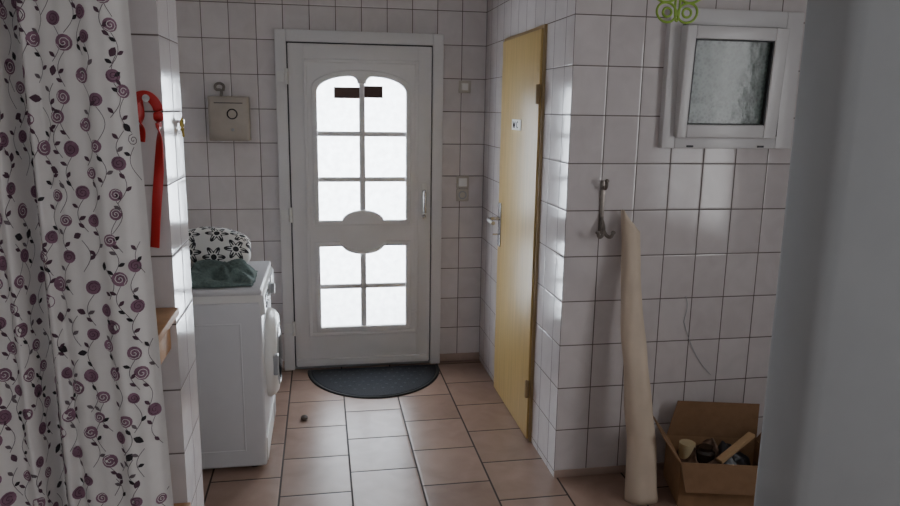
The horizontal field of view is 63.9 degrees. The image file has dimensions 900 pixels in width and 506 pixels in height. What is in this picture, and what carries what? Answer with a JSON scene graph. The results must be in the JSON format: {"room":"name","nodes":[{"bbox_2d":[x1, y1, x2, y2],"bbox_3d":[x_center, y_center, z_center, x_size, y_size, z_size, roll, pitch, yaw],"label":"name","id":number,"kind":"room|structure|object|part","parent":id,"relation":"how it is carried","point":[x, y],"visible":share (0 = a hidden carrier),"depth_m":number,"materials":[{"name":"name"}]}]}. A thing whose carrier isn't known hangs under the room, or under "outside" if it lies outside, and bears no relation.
{"room":"laundry room","nodes":[
{"label":"laundry room","id":0,"kind":"room"},
{"bbox_2d":[128,0,203,505],"bbox_3d":[-1.093,-0.056,2.107,0.582,2.550,0.270,-1,12,-10],"label":"wall partition","id":1,"kind":"structure","parent":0,"point":[153,24],"depth_m":2.09,"materials":[{"name":"tile"}]},
{"bbox_2d":[136,90,163,247],"bbox_3d":[-0.818,-0.223,1.961,0.097,0.427,0.042,-1,12,-10],"label":"lanyard","id":2,"kind":"object","parent":1,"relation":"attached to","point":[143,95],"visible":0.81,"depth_m":1.95,"materials":[{"name":"fabric"}]},
{"bbox_2d":[178,118,184,136],"bbox_3d":[-0.805,-0.376,2.162,0.018,0.059,0.033,-1,12,-10],"label":"hook","id":3,"kind":"object","parent":1,"relation":"attached to","point":[181,121],"visible":1,"depth_m":2.16,"materials":[{"name":"metal"}]},
{"bbox_2d":[175,0,486,361],"bbox_3d":[-0.799,-0.536,4.525,2.221,2.550,0.200,-1,12,-10],"label":"wall","id":4,"kind":"structure","parent":0,"point":[233,185],"depth_m":4.35,"materials":[{"name":"tile"}]},
{"bbox_2d":[207,82,251,140],"bbox_3d":[-1.290,-0.827,4.218,0.230,0.336,0.107,-1,12,-10],"label":"mailbox","id":5,"kind":"object","parent":4,"relation":"attached to","point":[229,117],"visible":1,"depth_m":4.19,"materials":[{"name":"metal"}]},
{"bbox_3d":[-1.339,-0.952,4.193,0.065,0.081,0.028,-1,12,-10],"label":"hook knob","id":6,"kind":"part","parent":5,"relation":"part of","materials":[{"name":"brown metal"}]},
{"bbox_3d":[-1.283,-0.779,4.189,0.210,0.235,0.008,-1,12,-10],"label":"door panel","id":7,"kind":"part","parent":5,"relation":"part of","materials":[{"name":"metal"}]},
{"bbox_2d":[284,68,288,83],"bbox_3d":[-0.957,-1.034,4.225,0.024,0.090,0.024,-1,12,-10],"label":"hinge","id":8,"kind":"object","parent":4,"relation":"attached to","point":[286,71],"visible":1,"depth_m":4.22,"materials":[{"name":"white metal"}]},
{"bbox_2d":[288,208,292,222],"bbox_3d":[-0.968,-0.230,4.386,0.024,0.090,0.024,-1,12,-10],"label":"hinge","id":9,"kind":"object","parent":4,"relation":"attached to","point":[290,210],"visible":1,"depth_m":4.38,"materials":[{"name":"white metal"}]},
{"bbox_2d":[292,322,295,335],"bbox_3d":[-0.979,0.476,4.527,0.024,0.090,0.024,-1,12,-10],"label":"hinge","id":10,"kind":"object","parent":4,"relation":"attached to","point":[293,323],"visible":1,"depth_m":4.52,"materials":[{"name":"white metal"}]},
{"bbox_2d":[274,29,443,370],"bbox_3d":[-0.553,-0.295,4.520,0.998,2.088,0.110,-1,12,-10],"label":"frame","id":11,"kind":"object","parent":4,"relation":"attached to","point":[281,36],"visible":0.81,"depth_m":4.41,"materials":[{"name":"white plastic"}]},
{"bbox_2d":[276,71,284,81],"bbox_3d":[-0.989,-1.036,4.231,0.055,0.060,0.006,-1,12,-10],"label":"hinge leaf","id":12,"kind":"object","parent":11,"relation":"attached to","point":[280,74],"depth_m":4.23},
{"bbox_2d":[281,210,288,219],"bbox_3d":[-1.001,-0.232,4.392,0.055,0.060,0.006,-1,12,-10],"label":"hinge leaf","id":13,"kind":"object","parent":11,"relation":"attached to","point":[284,213],"depth_m":4.39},
{"bbox_2d":[284,324,291,332],"bbox_3d":[-1.011,0.474,4.533,0.055,0.060,0.006,-1,12,-10],"label":"hinge leaf","id":14,"kind":"object","parent":11,"relation":"attached to","point":[288,327],"depth_m":4.53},
{"bbox_2d":[287,43,431,365],"bbox_3d":[-0.549,-0.268,4.500,0.852,1.981,0.080,-1,12,-10],"label":"leaf","id":15,"kind":"object","parent":4,"relation":"attached to","point":[307,347],"visible":0.7,"depth_m":4.45,"materials":[{"name":"white plastic"}]},
{"bbox_2d":[303,58,418,336],"bbox_3d":[-0.539,-0.315,4.458,0.684,1.700,0.037,-1,12,-10],"label":"panel","id":16,"kind":"object","parent":15,"relation":"attached to","point":[356,237],"depth_m":4.45,"materials":[{"name":"white glass"}]},
{"bbox_2d":[334,86,382,98],"bbox_3d":[-0.547,-0.961,4.310,0.290,0.075,0.004,-1,12,-10],"label":"paper strip","id":17,"kind":"object","parent":16,"relation":"attached to","point":[369,91],"visible":1,"depth_m":4.31,"materials":[{"name":"brown paper"}]},
{"bbox_3d":[-0.537,-0.312,4.448,0.684,1.700,0.016,-1,12,-10],"label":"panel border","id":18,"kind":"part","parent":16,"relation":"part of","materials":[{"name":"white wood"}]},
{"bbox_2d":[318,84,405,325],"bbox_3d":[-0.540,-0.276,4.470,0.550,1.530,0.029,-1,12,-10],"label":"bars","id":19,"kind":"object","parent":16,"relation":"attached to","point":[361,133],"visible":1,"depth_m":4.42,"materials":[{"name":"white plastic"}]},
{"bbox_2d":[421,183,426,219],"bbox_3d":[-0.160,-0.315,4.489,0.034,0.230,0.064,-1,12,-10],"label":"door handle","id":20,"kind":"object","parent":15,"relation":"attached to","point":[423,185],"depth_m":4.49,"materials":[{"name":"silver metal"}]},
{"bbox_3d":[-0.159,-0.322,4.486,0.022,0.144,0.062,-1,12,-10],"label":"handle","id":21,"kind":"part","parent":20,"relation":"part of","materials":[{"name":"silver metal"}]},
{"bbox_2d":[286,41,432,366],"bbox_3d":[-0.550,-0.271,4.508,0.874,2.004,0.044,-1,12,-10],"label":"gasket","id":22,"kind":"object","parent":4,"relation":"attached to","point":[286,41],"visible":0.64,"depth_m":4.39,"materials":[{"name":"rubber"}]},
{"bbox_2d":[311,70,410,225],"bbox_3d":[-0.533,-0.631,4.384,0.594,0.933,0.026,-1,12,-10],"label":"window frame","id":23,"kind":"structure","parent":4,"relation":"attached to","point":[359,217],"depth_m":4.38,"materials":[{"name":"white plastic"}]},
{"bbox_2d":[315,240,410,331],"bbox_3d":[-0.545,0.208,4.552,0.594,0.581,0.026,-1,12,-10],"label":"window frame","id":24,"kind":"structure","parent":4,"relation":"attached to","point":[407,243],"depth_m":4.54,"materials":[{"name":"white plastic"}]},
{"bbox_2d":[282,352,478,368],"bbox_3d":[-0.798,0.710,4.669,2.021,0.050,0.010,-1,12,-10],"label":"baseboard","id":25,"kind":"structure","parent":4,"relation":"attached to","point":[471,355],"depth_m":4.82,"materials":[{"name":"tile"}]},
{"bbox_2d":[456,176,468,200],"bbox_3d":[0.080,-0.410,4.595,0.080,0.162,0.020,-1,12,-10],"label":"wall socket","id":26,"kind":"object","parent":4,"relation":"attached to","point":[461,181],"visible":1,"depth_m":4.59,"materials":[{"name":"beige plastic"}]},
{"bbox_2d":[456,176,468,187],"bbox_3d":[0.080,-0.451,4.590,0.080,0.080,0.014,-1,12,-10],"label":"switch plate","id":27,"kind":"object","parent":26,"relation":"attached to","point":[461,181],"depth_m":4.58,"materials":[{"name":"beige plastic"}]},
{"bbox_3d":[0.079,-0.371,4.606,0.080,0.080,0.014,-1,12,-10],"label":"plate","id":28,"kind":"part","parent":26,"relation":"part of","materials":[{"name":"beige plastic"}]},
{"bbox_2d":[459,80,470,92],"bbox_3d":[0.091,-1.030,4.472,0.075,0.075,0.020,-1,12,-10],"label":"light switch","id":29,"kind":"object","parent":4,"relation":"attached to","point":[464,86],"visible":1,"depth_m":4.46,"materials":[{"name":"beige plastic"}]},
{"bbox_2d":[202,359,676,505],"bbox_3d":[0.480,1.332,2.041,4.000,0.100,6.250,-1,12,-10],"label":"floor","id":30,"kind":"structure","parent":0,"point":[454,440],"depth_m":3.46,"materials":[{"name":"tile"}]},
{"bbox_2d":[156,307,190,505],"bbox_3d":[-1.040,0.371,1.916,0.582,1.790,0.275,-1,12,-10],"label":"wooden shelf","id":31,"kind":"object","parent":30,"relation":"on","point":[166,317],"visible":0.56,"depth_m":1.98,"materials":[{"name":"orange wood"}]},
{"bbox_2d":[191,261,282,468],"bbox_3d":[-1.154,0.526,3.494,0.670,0.862,0.608,-1,12,-10],"label":"washing machine","id":32,"kind":"object","parent":30,"relation":"on","point":[238,333],"visible":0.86,"depth_m":3.24,"materials":[{"name":"metal"}]},
{"bbox_2d":[188,227,250,266],"bbox_3d":[-1.194,-0.032,3.576,0.401,0.194,0.152,0,11,-6],"label":"patterned bag","id":33,"kind":"object","parent":32,"relation":"on","point":[214,243],"visible":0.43,"depth_m":3.51,"materials":[{"name":"fabric"}]},
{"bbox_2d":[191,258,257,287],"bbox_3d":[-1.061,0.080,3.296,0.347,0.086,0.327,-1,12,-10],"label":"towel","id":34,"kind":"object","parent":32,"relation":"on","point":[206,273],"visible":0.86,"depth_m":3.25,"materials":[{"name":"green fabric"}]},
{"bbox_2d":[191,261,270,296],"bbox_3d":[-1.179,0.119,3.407,0.608,0.030,0.608,-1,12,-10],"label":"countertop","id":35,"kind":"structure","parent":32,"relation":"on","point":[263,267],"depth_m":3.16,"materials":[{"name":"plastic"}]},
{"bbox_3d":[-1.172,0.180,3.421,0.614,0.100,0.596,-1,12,-10],"label":"control panel","id":36,"kind":"part","parent":32,"relation":"part of","materials":[{"name":"white plastic"}]},
{"bbox_3d":[-0.894,0.850,3.607,0.010,0.110,0.560,-1,12,-10],"label":"kick panel","id":37,"kind":"part","parent":32,"relation":"part of","materials":[{"name":"white plastic"}]},
{"bbox_3d":[-0.901,0.135,3.647,0.008,0.073,0.180,-1,12,-10],"label":"detergent drawer","id":38,"kind":"part","parent":32,"relation":"part of","materials":[{"name":"plastic"}]},
{"bbox_3d":[-0.811,0.518,3.363,0.025,0.100,0.040,-1,12,-10],"label":"door handle","id":39,"kind":"part","parent":32,"relation":"part of","materials":[{"name":"grey plastic"}]},
{"bbox_2d":[301,415,307,420],"bbox_3d":[-0.782,0.882,3.872,0.038,0.026,0.038,-1,12,-10],"label":"door stop","id":40,"kind":"object","parent":30,"relation":"on","point":[303,417],"visible":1,"depth_m":3.86,"materials":[{"name":"rubber"}]},
{"bbox_2d":[295,360,429,368],"bbox_3d":[-0.582,0.698,4.799,0.868,0.030,0.230,-1,12,-10],"label":"threshold","id":41,"kind":"object","parent":30,"relation":"on","point":[428,361],"visible":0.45,"depth_m":4.69,"materials":[{"name":"grey plastic"}]},
{"bbox_2d":[298,354,427,366],"bbox_3d":[-0.554,0.690,4.647,0.835,0.045,0.020,-1,12,-10],"label":"bar","id":42,"kind":"object","parent":30,"relation":"on","point":[413,357],"visible":1,"depth_m":4.64,"materials":[{"name":"white plastic"}]},
{"bbox_2d":[308,364,438,398],"bbox_3d":[-0.447,0.785,4.410,0.840,0.015,0.500,-1,12,-10],"label":"door mat","id":43,"kind":"object","parent":30,"relation":"on","point":[386,381],"visible":1,"depth_m":4.42,"materials":[{"name":"black rubber"}]},
{"bbox_2d":[620,210,657,504],"bbox_3d":[0.816,0.444,3.089,0.163,1.236,0.270,-1,12,-10],"label":"paper roll","id":44,"kind":"object","parent":30,"relation":"on","point":[641,454],"visible":1,"depth_m":3.08,"materials":[{"name":"beige paper"}]},
{"bbox_2d":[653,401,760,505],"bbox_3d":[1.179,0.882,3.145,0.555,0.369,0.308,2,11,4],"label":"cardboard box","id":45,"kind":"object","parent":30,"relation":"on","point":[712,449],"visible":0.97,"depth_m":3.17,"materials":[{"name":"brown cardboard"}]},
{"bbox_2d":[696,443,714,462],"bbox_3d":[1.121,0.903,3.173,0.080,0.115,0.080,2,11,4],"label":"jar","id":46,"kind":"object","parent":45,"relation":"in","point":[705,452],"depth_m":3.14,"materials":[{"name":"black glass"}]},
{"bbox_2d":[479,0,567,465],"bbox_3d":[0.394,-0.391,3.887,0.100,2.550,1.504,-1,12,-10],"label":"wall","id":47,"kind":"structure","parent":0,"point":[505,18],"depth_m":3.50,"materials":[{"name":"tile"}]},
{"bbox_2d":[494,29,543,438],"bbox_3d":[0.360,-0.107,3.820,0.042,2.004,0.714,-1,12,-10],"label":"leaf","id":48,"kind":"object","parent":47,"relation":"attached to","point":[522,55],"visible":0.77,"depth_m":3.74,"materials":[{"name":"beige paint"}]},
{"bbox_2d":[497,202,501,246],"bbox_3d":[0.282,-0.162,4.111,0.009,0.250,0.050,-1,12,-10],"label":"plate","id":49,"kind":"object","parent":48,"relation":"attached to","point":[499,203],"visible":1,"depth_m":4.10,"materials":[{"name":"metal"}]},
{"bbox_2d":[487,217,498,224],"bbox_3d":[0.249,-0.181,4.046,0.079,0.029,0.135,-1,12,-10],"label":"door handle","id":50,"kind":"object","parent":49,"relation":"attached to","point":[489,219],"depth_m":4.05,"materials":[{"name":"metal"}]},
{"bbox_2d":[512,119,520,130],"bbox_3d":[0.343,-0.661,3.720,0.004,0.055,0.170,-1,12,-10],"label":"sign","id":51,"kind":"object","parent":48,"relation":"attached to","point":[514,121],"visible":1,"depth_m":3.71,"materials":[{"name":"white plastic"}]},
{"bbox_2d":[504,24,547,441],"bbox_3d":[0.404,-0.113,3.827,0.112,2.030,0.750,-1,12,-10],"label":"frame","id":52,"kind":"object","parent":47,"relation":"attached to","point":[544,26],"visible":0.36,"depth_m":3.45,"materials":[{"name":"beige paint"}]},
{"bbox_2d":[524,380,528,397],"bbox_3d":[0.384,0.680,3.608,0.022,0.090,0.022,-1,12,-10],"label":"hinge","id":53,"kind":"object","parent":47,"relation":"attached to","point":[526,392],"visible":1,"depth_m":3.60,"materials":[{"name":"beige paint"}]},
{"bbox_2d":[535,84,540,103],"bbox_3d":[0.405,-0.732,3.326,0.022,0.090,0.022,-1,12,-10],"label":"hinge","id":54,"kind":"object","parent":47,"relation":"attached to","point":[537,93],"visible":1,"depth_m":3.32,"materials":[{"name":"beige paint"}]},
{"bbox_2d":[554,462,663,477],"bbox_3d":[1.253,0.995,3.437,1.579,0.035,0.008,-1,12,-10],"label":"baseboard","id":55,"kind":"structure","parent":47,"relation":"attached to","point":[660,465],"depth_m":3.33,"materials":[{"name":"tile"}]},
{"bbox_2d":[547,0,806,476],"bbox_3d":[1.319,-0.241,3.207,1.679,2.550,0.190,-1,12,-10],"label":"wall","id":56,"kind":"structure","parent":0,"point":[709,221],"depth_m":3.14,"materials":[{"name":"tile"}]},
{"bbox_2d":[595,179,615,238],"bbox_3d":[0.653,-0.188,3.053,0.089,0.253,0.075,-1,12,-10],"label":"coat hook","id":57,"kind":"object","parent":56,"relation":"attached to","point":[604,183],"visible":1,"depth_m":3.07,"materials":[{"name":"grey metal"}]},
{"bbox_2d":[683,298,710,374],"bbox_3d":[1.131,0.378,3.288,0.157,0.381,0.004,-1,12,-10],"label":"cable","id":58,"kind":"object","parent":56,"relation":"attached to","point":[686,298],"visible":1,"depth_m":3.28,"materials":[{"name":"grey plastic"}]},
{"bbox_3d":[1.165,-0.714,3.028,0.355,0.345,0.008,-1,15,-10],"label":"frosted glass","id":59,"kind":"part","parent":56,"relation":"part of","materials":[{"name":"glass"}]},
{"bbox_2d":[683,24,778,135],"bbox_3d":[1.179,-0.727,3.075,0.474,0.452,0.066,-1,12,-10],"label":"gasket","id":60,"kind":"object","parent":56,"relation":"attached to","point":[683,24],"visible":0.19,"depth_m":3.01,"materials":[{"name":"black rubber"}]},
{"bbox_3d":[1.187,-0.737,3.090,0.604,0.570,0.095,-1,12,-10],"label":"frame","id":61,"kind":"part","parent":56,"relation":"part of","materials":[{"name":"white plastic"}]},
{"bbox_3d":[1.174,-0.713,3.030,0.457,0.454,0.085,-1,12,-10],"label":"pivoting sash","id":62,"kind":"part","parent":56,"relation":"part of","materials":[{"name":"white plastic"}]},
{"bbox_2d":[754,0,899,505],"bbox_3d":[0.911,0.110,1.425,0.516,2.550,0.150,-1,12,-10],"label":"wall pier","id":63,"kind":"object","parent":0,"point":[830,434],"visible":1,"depth_m":1.33,"materials":[{"name":"grey paint"}]},
{"bbox_3d":[0.518,-1.266,1.521,4.000,0.100,6.250,-1,12,-10],"label":"ceiling","id":64,"kind":"structure","parent":0,"visible":0},
{"bbox_2d":[656,0,700,23],"bbox_3d":[0.649,-0.974,1.992,0.183,0.654,0.007,-1,12,-10],"label":"hanging ornament","id":65,"kind":"object","parent":64,"relation":"hanging from","point":[676,12],"visible":1,"depth_m":2.05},
{"bbox_3d":[-1.310,0.084,1.392,0.100,2.550,5.911,-1,12,-10],"label":"wall","id":66,"kind":"structure","parent":0,"visible":0},
{"bbox_2d":[0,0,173,505],"bbox_3d":[-0.914,0.093,1.536,0.732,2.428,0.133,-1,12,-10],"label":"curtain","id":67,"kind":"object","parent":66,"relation":"hanging from","point":[83,419],"visible":1,"depth_m":1.53,"materials":[{"name":"fabric"}]}
]}

